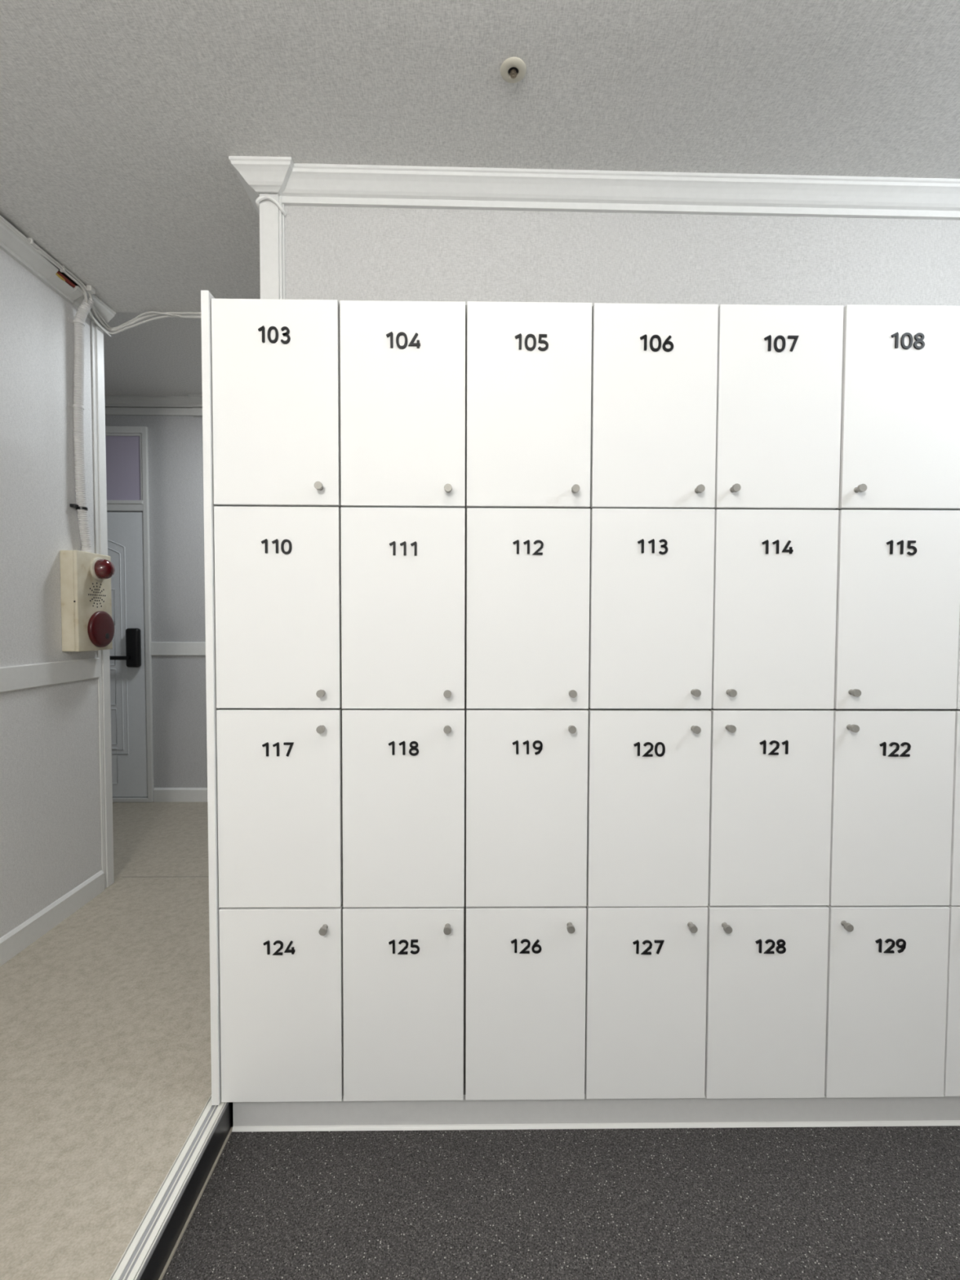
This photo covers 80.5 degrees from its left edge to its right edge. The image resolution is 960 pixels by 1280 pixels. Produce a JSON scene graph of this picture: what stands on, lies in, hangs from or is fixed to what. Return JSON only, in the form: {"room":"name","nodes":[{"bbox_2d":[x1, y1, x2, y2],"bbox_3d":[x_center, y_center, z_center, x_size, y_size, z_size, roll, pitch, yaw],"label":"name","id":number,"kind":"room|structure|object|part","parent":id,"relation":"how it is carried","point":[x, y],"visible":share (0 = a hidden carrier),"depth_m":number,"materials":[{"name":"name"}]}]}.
{"room":"locker room","nodes":[
{"label":"locker room","id":0,"kind":"room"},
{"bbox_2d":[0,248,102,937],"bbox_3d":[-1.683,-0.076,0.575,0.100,2.579,3.874,0,2,-1],"label":"wall","id":1,"kind":"structure","parent":0,"point":[51,825],"depth_m":2.13,"materials":[{"name":"paint"}]},
{"bbox_2d":[0,657,99,693],"bbox_3d":[-1.628,0.185,0.552,0.010,0.086,3.808,0,2,-1],"label":"trim","id":2,"kind":"structure","parent":1,"relation":"attached to","point":[15,677],"depth_m":2.15,"materials":[{"name":"paint"}]},
{"bbox_2d":[0,870,104,966],"bbox_3d":[-1.630,1.119,0.584,0.012,0.090,3.808,0,2,-1],"label":"baseboard","id":3,"kind":"structure","parent":1,"relation":"attached to","point":[23,935],"depth_m":2.16,"materials":[{"name":"paint"}]},
{"bbox_2d":[0,216,115,328],"bbox_3d":[-1.596,-1.329,0.535,0.065,0.068,3.878,0,2,-1],"label":"trim","id":4,"kind":"structure","parent":1,"relation":"attached to","point":[11,243],"depth_m":2.10,"materials":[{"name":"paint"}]},
{"bbox_2d":[55,272,65,281],"bbox_3d":[-1.604,-1.389,2.153,0.013,0.018,0.088,0,2,-1],"label":"wire","id":5,"kind":"object","parent":4,"relation":"on","point":[56,273],"visible":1,"depth_m":2.16,"materials":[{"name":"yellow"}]},
{"bbox_2d":[57,271,75,287],"bbox_3d":[-1.605,-1.395,2.180,0.013,0.016,0.142,0,2,-1],"label":"wire","id":6,"kind":"object","parent":4,"relation":"on","point":[66,280],"visible":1,"depth_m":2.20,"materials":[{"name":"red"}]},
{"bbox_2d":[57,271,75,285],"bbox_3d":[-1.605,-1.400,2.180,0.013,0.015,0.141,0,2,-1],"label":"wire","id":7,"kind":"object","parent":4,"relation":"on","point":[58,271],"visible":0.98,"depth_m":2.19,"materials":[{"name":"red"}]},
{"bbox_2d":[67,296,94,552],"bbox_3d":[-1.619,-0.880,2.316,0.075,1.042,0.092,0,2,-1],"label":"conduit","id":8,"kind":"object","parent":1,"relation":"attached to","point":[84,308],"visible":1,"depth_m":2.30,"materials":[{"name":"white plastic"}]},
{"bbox_2d":[59,550,115,651],"bbox_3d":[-1.589,-0.157,2.339,0.131,0.401,0.213,0,2,-1],"label":"fire alarm","id":9,"kind":"object","parent":1,"relation":"attached to","point":[87,624],"visible":1,"depth_m":2.28,"materials":[{"name":"beige plastic"}]},
{"bbox_2d":[88,582,105,608],"bbox_3d":[-1.587,-0.186,2.349,0.001,0.106,0.110,0,2,-1],"label":"speaker grille","id":10,"kind":"object","parent":9,"relation":"attached to","point":[96,590],"depth_m":2.35,"materials":[{"name":"beige plastic"}]},
{"bbox_2d":[89,557,115,580],"bbox_3d":[-1.555,-0.294,2.354,0.064,0.096,0.096,0,2,-1],"label":"lamp","id":11,"kind":"object","parent":9,"relation":"attached to","point":[100,568],"depth_m":2.32,"materials":[{"name":"red plastic"}]},
{"bbox_2d":[83,292,111,337],"bbox_3d":[-1.618,-1.369,2.387,0.019,0.070,0.230,0,2,-10],"label":"cable","id":12,"kind":"object","parent":1,"relation":"attached to","point":[92,317],"visible":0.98,"depth_m":2.41,"materials":[{"name":"white plastic"}]},
{"bbox_2d":[0,214,200,331],"bbox_3d":[-1.029,-1.352,1.310,1.181,0.072,2.412,0,2,-1],"label":"cable","id":13,"kind":"object","parent":1,"relation":"attached to","point":[6,221],"visible":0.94,"depth_m":2.35,"materials":[{"name":"white plastic"}]},
{"bbox_2d":[0,218,200,334],"bbox_3d":[-1.032,-1.340,1.312,1.187,0.072,2.416,0,2,-1],"label":"cable","id":14,"kind":"object","parent":1,"relation":"attached to","point":[37,251],"visible":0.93,"depth_m":2.26,"materials":[{"name":"white plastic"}]},
{"bbox_2d":[90,319,114,888],"bbox_3d":[-1.702,-0.135,2.481,0.111,2.467,0.069,0,2,-1],"label":"trim","id":15,"kind":"structure","parent":1,"relation":"attached to","point":[97,334],"depth_m":2.48,"materials":[{"name":"paint"}]},
{"bbox_2d":[85,286,200,328],"bbox_3d":[-1.040,-1.392,2.394,1.176,0.056,0.245,0,2,-1],"label":"cable","id":16,"kind":"object","parent":1,"relation":"attached to","point":[96,311],"visible":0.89,"depth_m":2.46,"materials":[{"name":"white plastic"}]},
{"bbox_2d":[0,801,211,1279],"bbox_3d":[-0.261,1.208,1.218,6.150,0.123,5.234,0,2,-1],"label":"floor","id":17,"kind":"structure","parent":0,"point":[105,1058],"depth_m":1.56,"materials":[{"name":"plastic"}]},
{"bbox_2d":[103,311,202,395],"bbox_3d":[-0.278,-1.567,3.113,6.150,0.100,1.256,0,2,-1],"label":"ceiling","id":18,"kind":"structure","parent":0,"point":[161,357],"depth_m":3.05,"materials":[{"name":"white paint"}]},
{"bbox_2d":[105,414,207,797],"bbox_3d":[-0.290,-0.214,3.737,6.150,2.647,0.100,0,2,-1],"label":"wall","id":19,"kind":"structure","parent":0,"point":[175,442],"depth_m":3.66,"materials":[{"name":"paint"}]},
{"bbox_2d":[105,426,153,802],"bbox_3d":[-2.573,-0.152,3.623,0.892,2.417,0.074,0,2,-1],"label":"door","id":20,"kind":"structure","parent":19,"relation":"in","point":[128,533],"depth_m":3.65,"materials":[{"name":"paint"}]},
{"bbox_3d":[-2.571,0.131,3.656,0.582,1.610,0.006,0,2,-1],"label":"panel moulding","id":21,"kind":"part","parent":20,"relation":"part of","materials":[{"name":"paint"}]},
{"bbox_3d":[-2.305,0.114,3.610,0.142,0.026,0.022,0,2,-1],"label":"handle","id":22,"kind":"part","parent":20,"relation":"part of","materials":[{"name":"black plastic"}]},
{"bbox_2d":[105,433,142,500],"bbox_3d":[-2.569,-1.105,3.620,0.828,0.424,0.014,0,2,-1],"label":"window","id":23,"kind":"structure","parent":20,"relation":"attached to","point":[123,451],"depth_m":3.62,"materials":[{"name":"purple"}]},
{"bbox_2d":[104,394,202,417],"bbox_3d":[-0.280,-1.478,3.602,6.140,0.110,0.084,0,2,-1],"label":"trim","id":24,"kind":"structure","parent":19,"relation":"attached to","point":[191,404],"depth_m":3.60,"materials":[{"name":"paint"}]},
{"bbox_2d":[151,642,205,655],"bbox_3d":[0.329,0.063,3.700,4.912,0.086,0.010,0,2,-1],"label":"trim","id":25,"kind":"structure","parent":19,"relation":"attached to","point":[157,648],"depth_m":3.67,"materials":[{"name":"paint"}]},
{"bbox_2d":[153,787,207,801],"bbox_3d":[0.327,1.018,3.732,4.910,0.090,0.012,0,2,-1],"label":"baseboard","id":26,"kind":"structure","parent":19,"relation":"attached to","point":[160,794],"depth_m":3.70,"materials":[{"name":"paint"}]},
{"bbox_2d":[0,0,959,312],"bbox_3d":[0.601,-1.441,0.510,4.658,0.170,3.978,0,2,-1],"label":"ceiling","id":27,"kind":"structure","parent":0,"point":[122,122],"depth_m":1.45,"materials":[{"name":"white paint"}]},
{"bbox_2d":[26,237,33,245],"bbox_3d":[-1.583,-1.403,1.995,0.017,0.022,0.010,0,2,-1],"label":"clip","id":28,"kind":"object","parent":27,"relation":"attached to","point":[31,242],"visible":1,"depth_m":1.99,"materials":[{"name":"white plastic"}]},
{"bbox_2d":[86,284,95,293],"bbox_3d":[-1.569,-1.413,2.285,0.020,0.022,0.030,0,2,-1],"label":"clip","id":29,"kind":"object","parent":27,"relation":"attached to","point":[91,289],"visible":1,"depth_m":2.28,"materials":[{"name":"white plastic"}]},
{"bbox_2d":[500,57,526,83],"bbox_3d":[0.081,-1.379,1.378,0.064,0.017,0.064,0,2,-1],"label":"sprinkler","id":30,"kind":"object","parent":27,"relation":"attached to","point":[513,69],"visible":1,"depth_m":1.37,"materials":[{"name":"white plastic"}]},
{"bbox_2d":[507,66,518,75],"bbox_3d":[0.081,-1.385,1.378,0.026,0.004,0.026,0,2,-1],"label":"sprinkler","id":31,"kind":"object","parent":30,"relation":"attached to","point":[511,70],"depth_m":1.37,"materials":[{"name":"black metal"}]},
{"bbox_2d":[162,1124,959,1279],"bbox_3d":[1.154,1.335,0.323,3.542,0.100,3.400,0,2,-1],"label":"floor","id":32,"kind":"structure","parent":0,"point":[823,1202],"depth_m":1.25,"materials":[{"name":"carpet"}]},
{"bbox_2d":[158,1126,232,1279],"bbox_3d":[-0.612,1.286,0.069,0.005,0.008,2.741,0,2,-1],"label":"trim","id":33,"kind":"structure","parent":32,"relation":"on","point":[195,1205],"depth_m":1.24,"materials":[{"name":"beige"}]},
{"bbox_2d":[342,903,465,1101],"bbox_3d":[-0.190,0.892,1.571,0.299,0.486,0.409,0,2,-1],"label":"locker","id":34,"kind":"object","parent":32,"relation":"on","point":[404,967],"visible":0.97,"depth_m":1.39,"materials":[{"name":"laminate"}]},
{"bbox_2d":[342,708,465,906],"bbox_3d":[-0.188,0.405,1.555,0.299,0.487,0.410,0,2,-1],"label":"locker","id":35,"kind":"object","parent":34,"relation":"on","point":[403,770],"visible":0.98,"depth_m":1.37,"materials":[{"name":"laminate"}]},
{"bbox_2d":[340,506,466,708],"bbox_3d":[-0.187,-0.081,1.538,0.299,0.485,0.410,0,2,-1],"label":"locker","id":36,"kind":"object","parent":35,"relation":"on","point":[403,570],"visible":1,"depth_m":1.36,"materials":[{"name":"laminate"}]},
{"bbox_2d":[339,300,466,508],"bbox_3d":[-0.185,-0.566,1.522,0.299,0.482,0.409,0,2,-1],"label":"locker","id":37,"kind":"object","parent":36,"relation":"on","point":[403,363],"visible":0.94,"depth_m":1.34,"materials":[{"name":"laminate"}]},
{"bbox_3d":[-0.075,-0.357,1.338,0.018,0.018,0.024,0,2,-1],"label":"knob","id":38,"kind":"part","parent":37,"relation":"part of","materials":[{"name":"silver metal"}]},
{"bbox_3d":[-0.077,0.128,1.354,0.018,0.018,0.024,0,2,-1],"label":"knob","id":39,"kind":"part","parent":36,"relation":"part of","materials":[{"name":"silver metal"}]},
{"bbox_3d":[-0.078,0.213,1.357,0.018,0.018,0.024,0,2,-1],"label":"knob","id":40,"kind":"part","parent":35,"relation":"part of","materials":[{"name":"silver metal"}]},
{"bbox_3d":[-0.079,0.700,1.374,0.018,0.018,0.024,0,2,-1],"label":"knob","id":41,"kind":"part","parent":34,"relation":"part of","materials":[{"name":"silver metal"}]},
{"bbox_2d":[464,903,586,1100],"bbox_3d":[0.110,0.892,1.576,0.299,0.486,0.409,0,2,-1],"label":"locker","id":42,"kind":"object","parent":32,"relation":"on","point":[526,966],"visible":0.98,"depth_m":1.40,"materials":[{"name":"laminate"}]},
{"bbox_2d":[465,708,588,906],"bbox_3d":[0.112,0.406,1.559,0.299,0.487,0.409,0,2,-1],"label":"locker","id":43,"kind":"object","parent":42,"relation":"on","point":[526,769],"visible":0.99,"depth_m":1.38,"materials":[{"name":"laminate"}]},
{"bbox_2d":[465,507,590,708],"bbox_3d":[0.113,-0.081,1.542,0.299,0.485,0.409,0,2,-1],"label":"locker","id":44,"kind":"object","parent":43,"relation":"on","point":[527,570],"visible":1,"depth_m":1.36,"materials":[{"name":"laminate"}]},
{"bbox_2d":[466,301,591,508],"bbox_3d":[0.115,-0.565,1.525,0.299,0.482,0.410,0,2,-1],"label":"locker","id":45,"kind":"object","parent":44,"relation":"on","point":[529,364],"visible":0.99,"depth_m":1.34,"materials":[{"name":"laminate"}]},
{"bbox_3d":[0.225,-0.356,1.341,0.018,0.018,0.024,0,2,-1],"label":"knob","id":46,"kind":"part","parent":45,"relation":"part of","materials":[{"name":"silver metal"}]},
{"bbox_3d":[0.222,0.128,1.358,0.018,0.018,0.024,0,2,-1],"label":"knob","id":47,"kind":"part","parent":44,"relation":"part of","materials":[{"name":"silver metal"}]},
{"bbox_3d":[0.221,0.213,1.361,0.018,0.018,0.024,0,2,-1],"label":"knob","id":48,"kind":"part","parent":43,"relation":"part of","materials":[{"name":"silver metal"}]},
{"bbox_3d":[0.220,0.699,1.378,0.018,0.018,0.024,0,2,-1],"label":"knob","id":49,"kind":"part","parent":42,"relation":"part of","materials":[{"name":"silver metal"}]},
{"bbox_2d":[231,1093,959,1132],"bbox_3d":[0.417,1.193,1.453,2.087,0.102,0.024,0,2,-1],"label":"plinth","id":50,"kind":"object","parent":32,"relation":"on","point":[671,1113],"visible":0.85,"depth_m":1.45,"materials":[{"name":"white wood"}]},
{"bbox_2d":[584,903,707,1098],"bbox_3d":[0.410,0.893,1.579,0.299,0.486,0.409,0,2,-1],"label":"locker","id":51,"kind":"object","parent":32,"relation":"on","point":[646,986],"visible":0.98,"depth_m":1.40,"materials":[{"name":"laminate"}]},
{"bbox_2d":[586,708,711,906],"bbox_3d":[0.412,0.407,1.563,0.299,0.487,0.409,0,2,-1],"label":"locker","id":52,"kind":"object","parent":51,"relation":"on","point":[649,769],"visible":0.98,"depth_m":1.38,"materials":[{"name":"laminate"}]},
{"bbox_2d":[588,508,715,708],"bbox_3d":[0.413,-0.080,1.546,0.299,0.485,0.410,0,2,-1],"label":"locker","id":53,"kind":"object","parent":52,"relation":"on","point":[651,571],"visible":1,"depth_m":1.36,"materials":[{"name":"laminate"}]},
{"bbox_2d":[589,302,718,509],"bbox_3d":[0.415,-0.564,1.530,0.299,0.482,0.409,0,2,-1],"label":"locker","id":54,"kind":"object","parent":53,"relation":"on","point":[654,372],"visible":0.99,"depth_m":1.35,"materials":[{"name":"laminate"}]},
{"bbox_3d":[0.521,-0.358,1.346,0.018,0.018,0.024,0,2,-1],"label":"knob","id":55,"kind":"part","parent":54,"relation":"part of","materials":[{"name":"silver metal"}]},
{"bbox_3d":[0.517,0.126,1.361,0.018,0.018,0.024,0,2,-1],"label":"knob","id":56,"kind":"part","parent":53,"relation":"part of","materials":[{"name":"silver metal"}]},
{"bbox_3d":[0.519,0.215,1.365,0.018,0.018,0.024,0,2,-1],"label":"knob","id":57,"kind":"part","parent":52,"relation":"part of","materials":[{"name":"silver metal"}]},
{"bbox_3d":[0.517,0.700,1.382,0.018,0.018,0.024,0,2,-1],"label":"knob","id":58,"kind":"part","parent":51,"relation":"part of","materials":[{"name":"silver metal"}]},
{"bbox_2d":[704,903,829,1098],"bbox_3d":[0.710,0.894,1.583,0.299,0.486,0.410,0,2,-1],"label":"locker","id":59,"kind":"object","parent":32,"relation":"on","point":[767,965],"visible":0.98,"depth_m":1.40,"materials":[{"name":"laminate"}]},
{"bbox_3d":[0.601,0.701,1.382,0.018,0.018,0.024,0,2,-1],"label":"knob","id":60,"kind":"part","parent":59,"relation":"part of","materials":[{"name":"silver metal"}]},
{"bbox_2d":[707,708,833,906],"bbox_3d":[0.712,0.407,1.567,0.299,0.487,0.408,0,2,-1],"label":"locker","id":61,"kind":"object","parent":59,"relation":"on","point":[771,769],"visible":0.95,"depth_m":1.39,"materials":[{"name":"laminate"}]},
{"bbox_3d":[0.604,0.213,1.367,0.018,0.018,0.024,0,2,-1],"label":"knob","id":62,"kind":"part","parent":61,"relation":"part of","materials":[{"name":"silver metal"}]},
{"bbox_2d":[711,509,838,709],"bbox_3d":[0.713,-0.079,1.550,0.299,0.485,0.409,0,2,-1],"label":"locker","id":63,"kind":"object","parent":61,"relation":"on","point":[775,571],"visible":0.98,"depth_m":1.37,"materials":[{"name":"laminate"}]},
{"bbox_3d":[0.604,0.127,1.363,0.018,0.018,0.024,0,2,-1],"label":"knob","id":64,"kind":"part","parent":63,"relation":"part of","materials":[{"name":"silver metal"}]},
{"bbox_2d":[712,304,844,510],"bbox_3d":[0.715,-0.563,1.534,0.299,0.482,0.408,0,2,-1],"label":"locker","id":65,"kind":"object","parent":63,"relation":"on","point":[780,367],"visible":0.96,"depth_m":1.35,"materials":[{"name":"laminate"}]},
{"bbox_3d":[0.606,-0.360,1.347,0.018,0.018,0.024,0,2,-1],"label":"knob","id":66,"kind":"part","parent":65,"relation":"part of","materials":[{"name":"silver metal"}]},
{"bbox_2d":[824,904,949,1097],"bbox_3d":[1.010,0.895,1.587,0.299,0.486,0.410,0,2,-1],"label":"locker","id":67,"kind":"object","parent":32,"relation":"on","point":[887,977],"visible":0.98,"depth_m":1.41,"materials":[{"name":"laminate"}]},
{"bbox_3d":[0.897,0.699,1.386,0.018,0.018,0.024,0,2,-1],"label":"knob","id":68,"kind":"part","parent":67,"relation":"part of","materials":[{"name":"silver metal"}]},
{"bbox_2d":[829,708,955,906],"bbox_3d":[1.012,0.408,1.571,0.299,0.487,0.409,0,2,-1],"label":"locker","id":69,"kind":"object","parent":67,"relation":"on","point":[892,778],"visible":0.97,"depth_m":1.39,"materials":[{"name":"laminate"}]},
{"bbox_3d":[0.901,0.212,1.370,0.018,0.018,0.024,0,2,-1],"label":"knob","id":70,"kind":"part","parent":69,"relation":"part of","materials":[{"name":"silver metal"}]},
{"bbox_2d":[834,509,959,709],"bbox_3d":[1.013,-0.078,1.553,0.299,0.485,0.410,0,2,-1],"label":"locker","id":71,"kind":"object","parent":69,"relation":"on","point":[898,578],"visible":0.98,"depth_m":1.37,"materials":[{"name":"laminate"}]},
{"bbox_3d":[0.902,0.127,1.365,0.018,0.018,0.024,0,2,-1],"label":"knob","id":72,"kind":"part","parent":71,"relation":"part of","materials":[{"name":"silver metal"}]},
{"bbox_2d":[835,304,959,510],"bbox_3d":[1.015,-0.562,1.536,0.299,0.482,0.411,0,2,-1],"label":"locker","id":73,"kind":"object","parent":71,"relation":"on","point":[900,441],"visible":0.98,"depth_m":1.35,"materials":[{"name":"laminate"}]},
{"bbox_3d":[0.904,-0.360,1.348,0.018,0.018,0.024,0,2,-1],"label":"knob","id":74,"kind":"part","parent":73,"relation":"part of","materials":[{"name":"silver metal"}]},
{"bbox_2d":[943,904,959,1096],"bbox_3d":[1.310,0.896,1.591,0.299,0.486,0.409,0,2,-1],"label":"locker","id":75,"kind":"object","parent":32,"relation":"on","point":[952,1058],"visible":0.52,"depth_m":1.41,"materials":[{"name":"laminate"}]},
{"bbox_2d":[949,709,959,905],"bbox_3d":[1.312,0.409,1.574,0.299,0.487,0.410,0,2,-1],"label":"locker","id":76,"kind":"object","parent":75,"relation":"on","point":[954,895],"visible":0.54,"depth_m":1.39,"materials":[{"name":"laminate"}]},
{"bbox_2d":[955,609,959,709],"bbox_3d":[1.313,-0.077,1.558,0.299,0.485,0.409,0,2,-1],"label":"locker","id":77,"kind":"object","parent":76,"relation":"on","point":[958,660],"visible":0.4,"depth_m":1.38,"materials":[{"name":"laminate"}]},
{"bbox_2d":[284,205,959,316],"bbox_3d":[1.079,-0.085,1.874,3.460,2.632,0.160,0,2,-1],"label":"wall","id":78,"kind":"structure","parent":0,"point":[339,253],"depth_m":1.76,"materials":[{"name":"paint"}]},
{"bbox_2d":[109,1094,229,1279],"bbox_3d":[-0.636,1.183,0.345,0.046,0.016,3.300,0,2,-1],"label":"door sill","id":79,"kind":"structure","parent":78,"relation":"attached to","point":[138,1253],"depth_m":1.17,"materials":[{"name":"grey"}]},
{"bbox_2d":[200,290,221,1105],"bbox_3d":[-0.647,0.155,1.549,0.018,1.954,0.392,0,2,-1],"label":"end panel","id":80,"kind":"object","parent":79,"relation":"on","point":[206,296],"visible":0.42,"depth_m":1.35,"materials":[{"name":"laminate"}]},
{"bbox_2d":[218,904,343,1102],"bbox_3d":[-0.490,0.891,1.567,0.299,0.486,0.410,0,2,-1],"label":"locker","id":81,"kind":"object","parent":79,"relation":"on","point":[281,969],"visible":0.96,"depth_m":1.39,"materials":[{"name":"laminate"}]},
{"bbox_2d":[216,707,342,907],"bbox_3d":[-0.488,0.404,1.551,0.299,0.487,0.409,0,2,-1],"label":"locker","id":82,"kind":"object","parent":81,"relation":"on","point":[280,795],"visible":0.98,"depth_m":1.37,"materials":[{"name":"laminate"}]},
{"bbox_2d":[213,506,342,708],"bbox_3d":[-0.487,-0.082,1.534,0.299,0.485,0.409,0,2,-1],"label":"locker","id":83,"kind":"object","parent":82,"relation":"on","point":[277,570],"visible":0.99,"depth_m":1.35,"materials":[{"name":"laminate"}]},
{"bbox_2d":[211,298,342,507],"bbox_3d":[-0.485,-0.567,1.518,0.299,0.482,0.410,0,2,-1],"label":"locker","id":84,"kind":"object","parent":83,"relation":"on","point":[276,363],"visible":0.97,"depth_m":1.34,"materials":[{"name":"laminate"}]},
{"bbox_3d":[-0.378,-0.361,1.333,0.018,0.018,0.024,0,2,-1],"label":"knob","id":85,"kind":"part","parent":84,"relation":"part of","materials":[{"name":"silver metal"}]},
{"bbox_3d":[-0.378,0.127,1.350,0.018,0.018,0.024,0,2,-1],"label":"knob","id":86,"kind":"part","parent":83,"relation":"part of","materials":[{"name":"silver metal"}]},
{"bbox_3d":[-0.379,0.212,1.353,0.018,0.018,0.024,0,2,-1],"label":"knob","id":87,"kind":"part","parent":82,"relation":"part of","materials":[{"name":"silver metal"}]},
{"bbox_3d":[-0.377,0.700,1.370,0.018,0.018,0.024,0,2,-1],"label":"knob","id":88,"kind":"part","parent":81,"relation":"part of","materials":[{"name":"silver metal"}]},
{"bbox_2d":[139,1102,233,1279],"bbox_3d":[-0.638,1.245,0.347,0.041,0.107,3.300,0,2,-1],"label":"baseboard","id":89,"kind":"structure","parent":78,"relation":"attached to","point":[157,1261],"depth_m":1.22,"materials":[{"name":"black"}]},
{"bbox_2d":[228,155,293,216],"bbox_3d":[-0.638,-1.374,1.762,0.180,0.058,0.243,0,2,-1],"label":"trim","id":90,"kind":"structure","parent":78,"relation":"attached to","point":[257,175],"depth_m":1.66,"materials":[{"name":"paint"}]},
{"bbox_2d":[255,194,286,215],"bbox_3d":[-0.633,-1.314,1.751,0.089,0.041,0.118,0,2,-1],"label":"cable","id":91,"kind":"object","parent":78,"relation":"attached to","point":[262,197],"visible":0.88,"depth_m":1.70,"materials":[{"name":"paint"}]},
{"bbox_2d":[259,193,285,299],"bbox_3d":[-0.633,-1.061,1.808,0.069,0.577,0.182,0,2,-1],"label":"trim","id":92,"kind":"structure","parent":78,"relation":"attached to","point":[272,220],"depth_m":1.71,"materials":[{"name":"paint"}]},
{"bbox_2d":[281,163,959,220],"bbox_3d":[0.467,-1.361,1.723,2.145,0.076,0.066,0,2,-1],"label":"trim","id":93,"kind":"structure","parent":78,"relation":"attached to","point":[308,184],"depth_m":1.72,"materials":[{"name":"paint"}]}
]}

